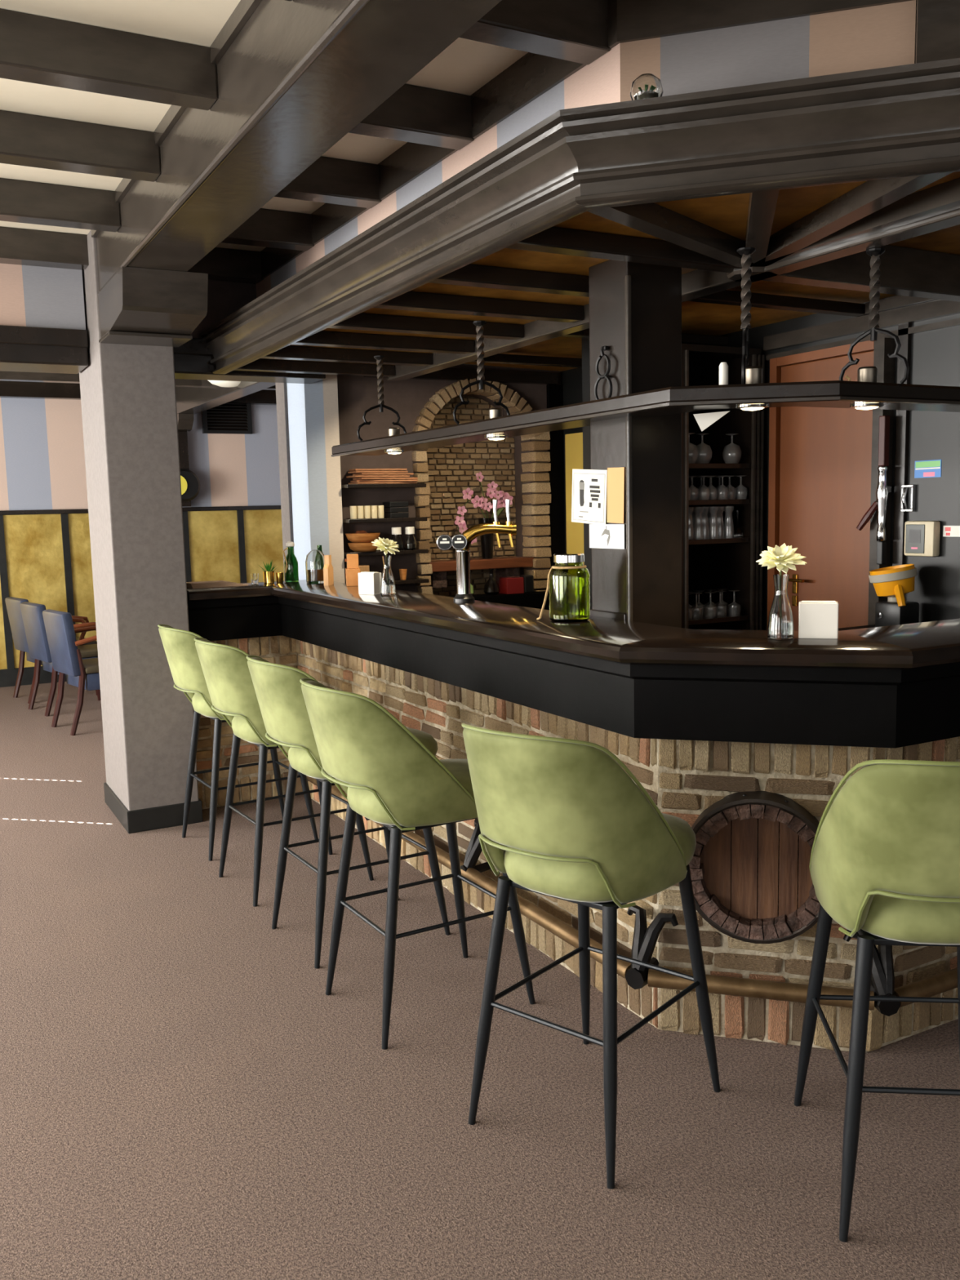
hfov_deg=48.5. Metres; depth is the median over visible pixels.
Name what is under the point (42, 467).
wall
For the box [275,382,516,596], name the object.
wall
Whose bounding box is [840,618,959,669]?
countertop
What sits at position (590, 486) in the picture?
print
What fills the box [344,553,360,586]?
wooden crate
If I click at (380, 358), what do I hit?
hanger
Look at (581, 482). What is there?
print
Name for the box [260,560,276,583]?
potted plant
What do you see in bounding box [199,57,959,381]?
canopy
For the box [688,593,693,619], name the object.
goblet
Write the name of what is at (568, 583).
glass jar
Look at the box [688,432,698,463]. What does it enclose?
glass
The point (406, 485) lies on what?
wall shelf
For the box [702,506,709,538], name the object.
beer glass
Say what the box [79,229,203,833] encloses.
column
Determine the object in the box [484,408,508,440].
lamp
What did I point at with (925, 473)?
print
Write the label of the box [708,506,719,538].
beer glass
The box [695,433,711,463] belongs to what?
glass
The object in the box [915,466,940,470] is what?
print
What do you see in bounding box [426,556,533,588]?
mantel shelf
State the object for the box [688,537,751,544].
shelf
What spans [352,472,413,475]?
folder
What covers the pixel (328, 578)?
serving board
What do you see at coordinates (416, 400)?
wall niche
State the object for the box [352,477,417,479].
folder
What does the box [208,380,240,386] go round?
ceiling lamp
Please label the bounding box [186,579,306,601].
countertop
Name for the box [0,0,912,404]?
ceiling
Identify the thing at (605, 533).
print
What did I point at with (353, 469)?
folder
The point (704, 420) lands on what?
paper sheet
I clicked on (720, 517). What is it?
beer glass
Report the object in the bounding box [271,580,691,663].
countertop
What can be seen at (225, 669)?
bar stool
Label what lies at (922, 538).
card terminal
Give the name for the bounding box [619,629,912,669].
countertop
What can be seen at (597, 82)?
wall
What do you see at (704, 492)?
wine glass
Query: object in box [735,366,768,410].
lamp
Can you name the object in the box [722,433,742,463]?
glass
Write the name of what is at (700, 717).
bar
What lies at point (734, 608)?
goblet
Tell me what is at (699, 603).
goblet
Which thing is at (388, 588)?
bud vase
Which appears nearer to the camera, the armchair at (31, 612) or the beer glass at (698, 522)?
the beer glass at (698, 522)
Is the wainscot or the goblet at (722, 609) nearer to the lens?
the goblet at (722, 609)
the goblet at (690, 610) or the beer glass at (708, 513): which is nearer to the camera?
the goblet at (690, 610)
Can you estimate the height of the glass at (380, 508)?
0.072 m
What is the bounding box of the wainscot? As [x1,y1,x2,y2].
[0,505,284,687]
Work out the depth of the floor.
2.72 m
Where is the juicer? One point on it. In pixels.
(894, 582)
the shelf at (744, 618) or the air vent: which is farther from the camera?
the air vent
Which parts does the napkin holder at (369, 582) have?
plate, plate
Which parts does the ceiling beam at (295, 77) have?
corbel plate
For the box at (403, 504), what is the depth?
6.09 m
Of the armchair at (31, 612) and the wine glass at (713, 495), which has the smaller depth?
the wine glass at (713, 495)
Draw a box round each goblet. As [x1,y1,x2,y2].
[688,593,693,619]
[690,591,702,618]
[692,590,705,615]
[703,591,717,617]
[704,589,716,605]
[714,590,727,616]
[715,588,728,613]
[727,590,741,615]
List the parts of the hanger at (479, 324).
twisted rod, stem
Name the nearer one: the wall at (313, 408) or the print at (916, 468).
the print at (916, 468)
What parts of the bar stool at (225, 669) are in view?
leg, backrest, seat, leg, seat frame, leg, leg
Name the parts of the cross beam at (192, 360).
moulding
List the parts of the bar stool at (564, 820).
leg, seat frame, backrest, leg, seat, leg, leg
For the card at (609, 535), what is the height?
0.078 m
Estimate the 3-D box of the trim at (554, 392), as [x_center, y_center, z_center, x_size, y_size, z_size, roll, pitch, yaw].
[0.482,-0.917,6.733,0.104,1.360,0.029,-5,8,-28]
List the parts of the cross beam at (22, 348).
moulding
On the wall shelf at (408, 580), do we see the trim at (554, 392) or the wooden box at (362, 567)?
the wooden box at (362, 567)
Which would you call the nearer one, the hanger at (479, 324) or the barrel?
the barrel
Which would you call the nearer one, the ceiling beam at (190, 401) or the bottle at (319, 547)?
the bottle at (319, 547)
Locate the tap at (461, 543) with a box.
[436,499,517,602]
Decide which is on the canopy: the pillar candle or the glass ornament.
the glass ornament
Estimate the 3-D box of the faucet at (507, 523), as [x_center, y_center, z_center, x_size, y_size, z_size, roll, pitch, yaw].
[0.114,-0.450,4.186,0.028,0.030,0.027,-5,8,-28]
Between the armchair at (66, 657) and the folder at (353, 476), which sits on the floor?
the armchair at (66, 657)
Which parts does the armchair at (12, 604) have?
backrest, leg, leg, arm, seat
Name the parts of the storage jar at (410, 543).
glass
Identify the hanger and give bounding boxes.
[356,355,406,441]
[453,320,510,424]
[737,247,755,383]
[839,248,909,384]
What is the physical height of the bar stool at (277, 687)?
1.025 m
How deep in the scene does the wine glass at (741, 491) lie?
5.17 m
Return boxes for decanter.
[483,568,499,595]
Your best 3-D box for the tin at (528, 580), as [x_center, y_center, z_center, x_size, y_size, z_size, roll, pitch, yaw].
[0.288,-0.349,6.610,0.070,0.109,0.070,-5,8,-28]
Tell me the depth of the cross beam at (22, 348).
4.96 m
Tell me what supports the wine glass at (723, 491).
on the tall cabinet
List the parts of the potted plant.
pot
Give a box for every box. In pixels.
[358,564,369,572]
[382,501,408,506]
[383,506,408,512]
[383,512,408,518]
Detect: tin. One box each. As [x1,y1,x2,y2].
[498,576,524,594]
[519,574,533,592]
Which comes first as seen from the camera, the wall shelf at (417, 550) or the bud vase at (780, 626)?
the bud vase at (780, 626)
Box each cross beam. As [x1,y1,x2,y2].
[0,324,88,373]
[173,337,325,383]
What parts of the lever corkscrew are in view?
lever, wall arm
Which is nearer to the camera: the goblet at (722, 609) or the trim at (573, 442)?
the goblet at (722, 609)
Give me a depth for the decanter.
6.47 m
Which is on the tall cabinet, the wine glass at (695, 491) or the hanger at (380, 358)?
the wine glass at (695, 491)
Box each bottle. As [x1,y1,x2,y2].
[282,542,298,582]
[317,545,323,553]
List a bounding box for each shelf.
[331,380,959,457]
[341,483,426,488]
[342,517,426,523]
[343,548,427,555]
[345,577,429,584]
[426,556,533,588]
[688,463,751,471]
[688,498,751,505]
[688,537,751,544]
[688,613,750,625]
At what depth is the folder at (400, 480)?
6.04 m
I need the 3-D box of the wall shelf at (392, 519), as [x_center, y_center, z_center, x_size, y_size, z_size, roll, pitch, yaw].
[-0.555,-0.688,6.116,0.485,0.022,0.159,-5,8,-28]
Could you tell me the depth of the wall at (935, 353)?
4.37 m
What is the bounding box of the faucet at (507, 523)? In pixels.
[505,521,512,526]
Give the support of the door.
in the wall at (935, 353)
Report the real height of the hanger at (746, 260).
0.382 m
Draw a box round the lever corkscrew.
[856,415,894,564]
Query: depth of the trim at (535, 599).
6.53 m
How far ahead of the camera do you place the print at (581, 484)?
3.55 m
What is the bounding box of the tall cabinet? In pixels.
[681,343,764,630]
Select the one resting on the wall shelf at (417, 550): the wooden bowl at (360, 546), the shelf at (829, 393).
the wooden bowl at (360, 546)
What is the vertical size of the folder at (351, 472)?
0.010 m
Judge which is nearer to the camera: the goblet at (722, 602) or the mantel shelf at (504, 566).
the goblet at (722, 602)
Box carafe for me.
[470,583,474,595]
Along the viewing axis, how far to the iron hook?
3.36 m
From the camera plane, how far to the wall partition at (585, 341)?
5.25 m
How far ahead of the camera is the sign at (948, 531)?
4.29 m
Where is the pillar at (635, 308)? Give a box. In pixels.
[588,259,681,627]
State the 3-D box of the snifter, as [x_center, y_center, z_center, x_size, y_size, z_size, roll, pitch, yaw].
[1.261,-0.571,5.218,0.060,0.136,0.060,-5,8,-28]
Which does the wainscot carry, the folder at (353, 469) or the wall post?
the wall post
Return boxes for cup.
[399,568,407,579]
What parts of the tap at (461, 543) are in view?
arm, lever, spout, lever, spout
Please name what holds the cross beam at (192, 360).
attached to the wall at (36, 296)
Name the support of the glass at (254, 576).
on the bar
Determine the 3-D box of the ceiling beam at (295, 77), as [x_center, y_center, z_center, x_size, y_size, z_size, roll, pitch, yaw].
[0.428,-1.206,1.226,0.362,0.505,8.362,-5,8,-28]
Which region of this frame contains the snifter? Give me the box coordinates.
[733,509,743,537]
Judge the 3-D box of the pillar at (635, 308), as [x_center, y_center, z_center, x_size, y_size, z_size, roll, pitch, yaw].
[0.516,-0.074,3.522,0.223,2.267,0.222,-5,8,-28]
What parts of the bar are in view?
foot rail, foot rail, foot rail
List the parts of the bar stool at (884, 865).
leg, leg, backrest, seat frame, seat, leg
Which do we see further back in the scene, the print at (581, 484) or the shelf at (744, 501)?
the shelf at (744, 501)
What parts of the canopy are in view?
cornice, ceiling panel, ceiling panel, cornice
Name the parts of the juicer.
knob, handle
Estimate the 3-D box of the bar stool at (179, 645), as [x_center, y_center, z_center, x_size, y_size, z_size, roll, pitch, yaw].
[-1.106,0.421,4.898,0.665,1.025,0.474,-6,8,-31]
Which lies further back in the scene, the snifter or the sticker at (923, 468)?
the snifter
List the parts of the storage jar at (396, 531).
glass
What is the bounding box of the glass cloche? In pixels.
[305,550,324,583]
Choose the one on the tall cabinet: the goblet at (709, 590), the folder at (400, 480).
the goblet at (709, 590)
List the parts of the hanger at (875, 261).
stem, twisted rod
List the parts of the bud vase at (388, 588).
glass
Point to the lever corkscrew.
(882, 491)
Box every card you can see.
[589,524,624,549]
[607,466,624,523]
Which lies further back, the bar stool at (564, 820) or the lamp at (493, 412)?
the lamp at (493, 412)
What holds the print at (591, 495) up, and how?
on the poster at (588, 499)
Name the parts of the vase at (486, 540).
spray stem, spray stem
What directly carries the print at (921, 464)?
on the sticker at (923, 468)
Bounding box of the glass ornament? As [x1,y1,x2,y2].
[629,73,663,100]
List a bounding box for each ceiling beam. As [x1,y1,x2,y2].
[91,0,502,346]
[175,379,275,431]
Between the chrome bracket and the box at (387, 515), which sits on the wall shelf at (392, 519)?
the box at (387, 515)
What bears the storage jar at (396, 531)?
on the wall shelf at (417, 550)
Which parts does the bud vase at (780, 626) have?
glass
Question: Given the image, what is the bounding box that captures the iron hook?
[594,345,613,399]
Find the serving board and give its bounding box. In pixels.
[323,555,333,585]
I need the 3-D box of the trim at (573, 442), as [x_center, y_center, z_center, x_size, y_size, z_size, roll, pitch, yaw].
[0.602,-0.749,6.618,0.030,1.050,0.200,-5,8,-28]
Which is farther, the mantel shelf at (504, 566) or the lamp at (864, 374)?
the mantel shelf at (504, 566)
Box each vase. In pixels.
[371,537,399,595]
[453,471,513,559]
[755,543,806,639]
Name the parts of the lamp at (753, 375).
bulb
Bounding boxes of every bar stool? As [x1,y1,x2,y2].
[157,624,318,860]
[194,637,373,906]
[246,655,450,968]
[299,678,535,1049]
[461,723,720,1189]
[794,760,959,1242]
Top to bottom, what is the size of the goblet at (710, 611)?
0.124 m
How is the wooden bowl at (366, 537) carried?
on the wooden bowl at (360, 546)
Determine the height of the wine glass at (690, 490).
0.114 m
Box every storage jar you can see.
[391,527,403,550]
[403,526,416,550]
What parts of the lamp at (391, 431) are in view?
bulb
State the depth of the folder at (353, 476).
6.01 m
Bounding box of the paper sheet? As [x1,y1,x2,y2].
[693,410,729,431]
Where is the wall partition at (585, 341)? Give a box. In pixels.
[582,337,591,608]
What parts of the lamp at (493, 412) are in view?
bulb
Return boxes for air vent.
[201,403,252,434]
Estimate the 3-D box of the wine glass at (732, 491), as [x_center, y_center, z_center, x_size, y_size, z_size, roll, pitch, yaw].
[1.211,-0.740,5.171,0.066,0.114,0.066,-5,8,-28]
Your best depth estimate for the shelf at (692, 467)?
5.10 m
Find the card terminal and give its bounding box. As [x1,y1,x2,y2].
[904,520,940,556]
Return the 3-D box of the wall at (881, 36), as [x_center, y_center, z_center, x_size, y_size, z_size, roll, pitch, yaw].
[1.145,-1.430,2.493,1.632,0.399,0.110,1,7,16]
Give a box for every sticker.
[914,459,941,478]
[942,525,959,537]
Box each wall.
[0,262,256,337]
[0,397,280,511]
[256,43,620,297]
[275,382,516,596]
[286,374,345,582]
[560,294,959,630]
[619,0,959,102]
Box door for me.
[767,337,895,630]
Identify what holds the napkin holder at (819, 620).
on the bar
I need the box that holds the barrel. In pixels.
[688,790,820,943]
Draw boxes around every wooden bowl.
[345,533,380,542]
[347,542,377,551]
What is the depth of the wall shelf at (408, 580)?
6.17 m
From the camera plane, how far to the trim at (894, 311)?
4.47 m
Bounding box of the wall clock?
[180,468,200,502]
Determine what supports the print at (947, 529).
on the sign at (948, 531)
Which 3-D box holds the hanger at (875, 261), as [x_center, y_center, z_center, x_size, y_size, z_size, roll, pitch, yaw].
[1.117,-0.908,3.022,0.052,0.382,0.248,-5,8,-28]
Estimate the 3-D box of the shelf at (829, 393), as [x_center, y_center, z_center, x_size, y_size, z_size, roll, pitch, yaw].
[0.777,-0.846,4.343,1.859,0.053,2.840,-5,8,-28]
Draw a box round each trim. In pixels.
[452,591,549,609]
[546,384,564,568]
[564,432,584,564]
[763,295,959,360]
[892,322,911,566]
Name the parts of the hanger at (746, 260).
twisted rod, stem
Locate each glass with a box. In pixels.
[250,573,258,584]
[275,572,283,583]
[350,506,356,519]
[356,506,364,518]
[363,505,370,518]
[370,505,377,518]
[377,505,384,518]
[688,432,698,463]
[688,475,691,500]
[688,475,698,500]
[688,506,693,539]
[692,511,694,526]
[693,506,703,539]
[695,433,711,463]
[697,475,711,500]
[697,476,706,500]
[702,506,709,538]
[706,506,711,524]
[707,475,718,499]
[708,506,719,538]
[715,476,724,488]
[716,475,729,499]
[717,506,724,537]
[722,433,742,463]
[724,506,733,537]
[726,475,736,499]
[735,475,747,499]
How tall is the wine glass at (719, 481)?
0.114 m
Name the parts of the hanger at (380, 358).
twisted rod, stem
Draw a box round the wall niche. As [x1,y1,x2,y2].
[337,364,560,594]
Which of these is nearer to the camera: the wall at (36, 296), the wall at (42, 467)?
the wall at (36, 296)
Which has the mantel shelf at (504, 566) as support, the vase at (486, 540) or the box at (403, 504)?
the vase at (486, 540)
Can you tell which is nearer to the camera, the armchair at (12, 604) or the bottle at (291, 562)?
the bottle at (291, 562)
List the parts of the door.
frame, lock plate, handle plate, handle, frame, frame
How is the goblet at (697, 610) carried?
on the tall cabinet
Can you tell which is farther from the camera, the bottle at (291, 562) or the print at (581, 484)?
the bottle at (291, 562)
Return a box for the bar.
[186,579,959,1053]
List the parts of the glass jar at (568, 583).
lid, glass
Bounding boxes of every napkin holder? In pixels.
[358,571,381,595]
[798,600,838,639]
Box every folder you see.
[346,475,409,477]
[347,471,408,473]
[348,468,407,471]
[348,481,417,484]
[350,479,417,482]
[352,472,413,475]
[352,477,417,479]
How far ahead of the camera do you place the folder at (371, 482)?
6.03 m
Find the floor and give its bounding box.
[0,681,959,1279]
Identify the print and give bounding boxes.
[579,480,584,506]
[579,482,583,489]
[589,485,599,488]
[590,489,599,493]
[590,493,599,497]
[600,528,610,546]
[915,460,940,467]
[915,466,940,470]
[923,471,934,476]
[945,527,951,531]
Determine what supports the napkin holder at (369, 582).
on the bar
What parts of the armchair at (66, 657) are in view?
leg, backrest, leg, arm, arm, seat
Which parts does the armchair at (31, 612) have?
leg, backrest, leg, arm, arm, seat, leg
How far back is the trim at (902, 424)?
4.46 m
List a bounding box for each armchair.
[4,596,97,703]
[19,601,101,716]
[42,608,100,735]
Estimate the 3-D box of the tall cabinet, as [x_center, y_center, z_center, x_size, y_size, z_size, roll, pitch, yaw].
[1.057,-0.284,5.287,0.498,2.230,0.439,-5,8,-28]
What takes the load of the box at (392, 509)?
on the box at (387, 515)
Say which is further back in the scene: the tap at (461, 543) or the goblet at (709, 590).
the goblet at (709, 590)
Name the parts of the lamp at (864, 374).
bulb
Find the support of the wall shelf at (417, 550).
attached to the wall niche
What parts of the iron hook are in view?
stem, plate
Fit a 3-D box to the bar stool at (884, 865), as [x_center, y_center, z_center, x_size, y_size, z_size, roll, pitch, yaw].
[0.958,0.690,2.320,0.474,1.025,0.665,-1,7,6]
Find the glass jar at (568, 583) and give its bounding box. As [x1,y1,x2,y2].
[536,552,590,622]
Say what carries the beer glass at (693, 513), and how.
on the tall cabinet
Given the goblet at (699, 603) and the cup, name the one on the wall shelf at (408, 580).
the cup
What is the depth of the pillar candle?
3.00 m
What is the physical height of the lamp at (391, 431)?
0.121 m
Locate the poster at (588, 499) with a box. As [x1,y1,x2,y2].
[571,469,607,525]
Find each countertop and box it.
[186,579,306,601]
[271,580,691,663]
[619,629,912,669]
[838,624,875,631]
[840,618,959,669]
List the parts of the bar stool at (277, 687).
leg, backrest, leg, seat frame, seat, leg, leg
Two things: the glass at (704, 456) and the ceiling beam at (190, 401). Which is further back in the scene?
the ceiling beam at (190, 401)
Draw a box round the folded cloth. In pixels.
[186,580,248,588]
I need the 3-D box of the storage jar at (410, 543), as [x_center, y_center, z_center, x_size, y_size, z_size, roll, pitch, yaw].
[-0.406,-0.589,6.169,0.076,0.131,0.076,-5,8,-28]
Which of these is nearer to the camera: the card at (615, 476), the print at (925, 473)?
the card at (615, 476)
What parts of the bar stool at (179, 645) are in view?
leg, backrest, seat, leg, seat frame, leg, leg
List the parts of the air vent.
frame, frame, frame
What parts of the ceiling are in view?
wall plate, wall plate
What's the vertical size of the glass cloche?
0.170 m
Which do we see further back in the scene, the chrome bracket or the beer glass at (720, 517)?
the beer glass at (720, 517)
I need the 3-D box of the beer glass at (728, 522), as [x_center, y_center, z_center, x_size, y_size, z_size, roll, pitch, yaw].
[1.206,-0.573,5.170,0.052,0.154,0.052,-5,8,-28]
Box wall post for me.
[177,431,191,506]
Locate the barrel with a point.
(728, 895)
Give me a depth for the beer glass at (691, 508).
5.05 m
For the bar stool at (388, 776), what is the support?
on the floor
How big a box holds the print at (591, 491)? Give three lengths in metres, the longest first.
0.058 x 0.009 x 0.001 m
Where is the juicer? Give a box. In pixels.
[868,564,919,626]
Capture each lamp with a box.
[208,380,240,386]
[384,427,404,454]
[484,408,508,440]
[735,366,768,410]
[849,366,884,409]
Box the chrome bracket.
[900,484,915,511]
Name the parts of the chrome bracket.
frame, frame, frame, frame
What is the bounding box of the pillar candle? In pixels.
[719,362,728,385]
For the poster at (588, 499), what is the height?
0.189 m
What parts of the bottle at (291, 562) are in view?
cord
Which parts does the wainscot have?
gold panel, gold panel, gold panel, rail, gold panel, gold panel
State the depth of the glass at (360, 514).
5.99 m
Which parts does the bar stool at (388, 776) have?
leg, backrest, leg, seat, seat frame, leg, leg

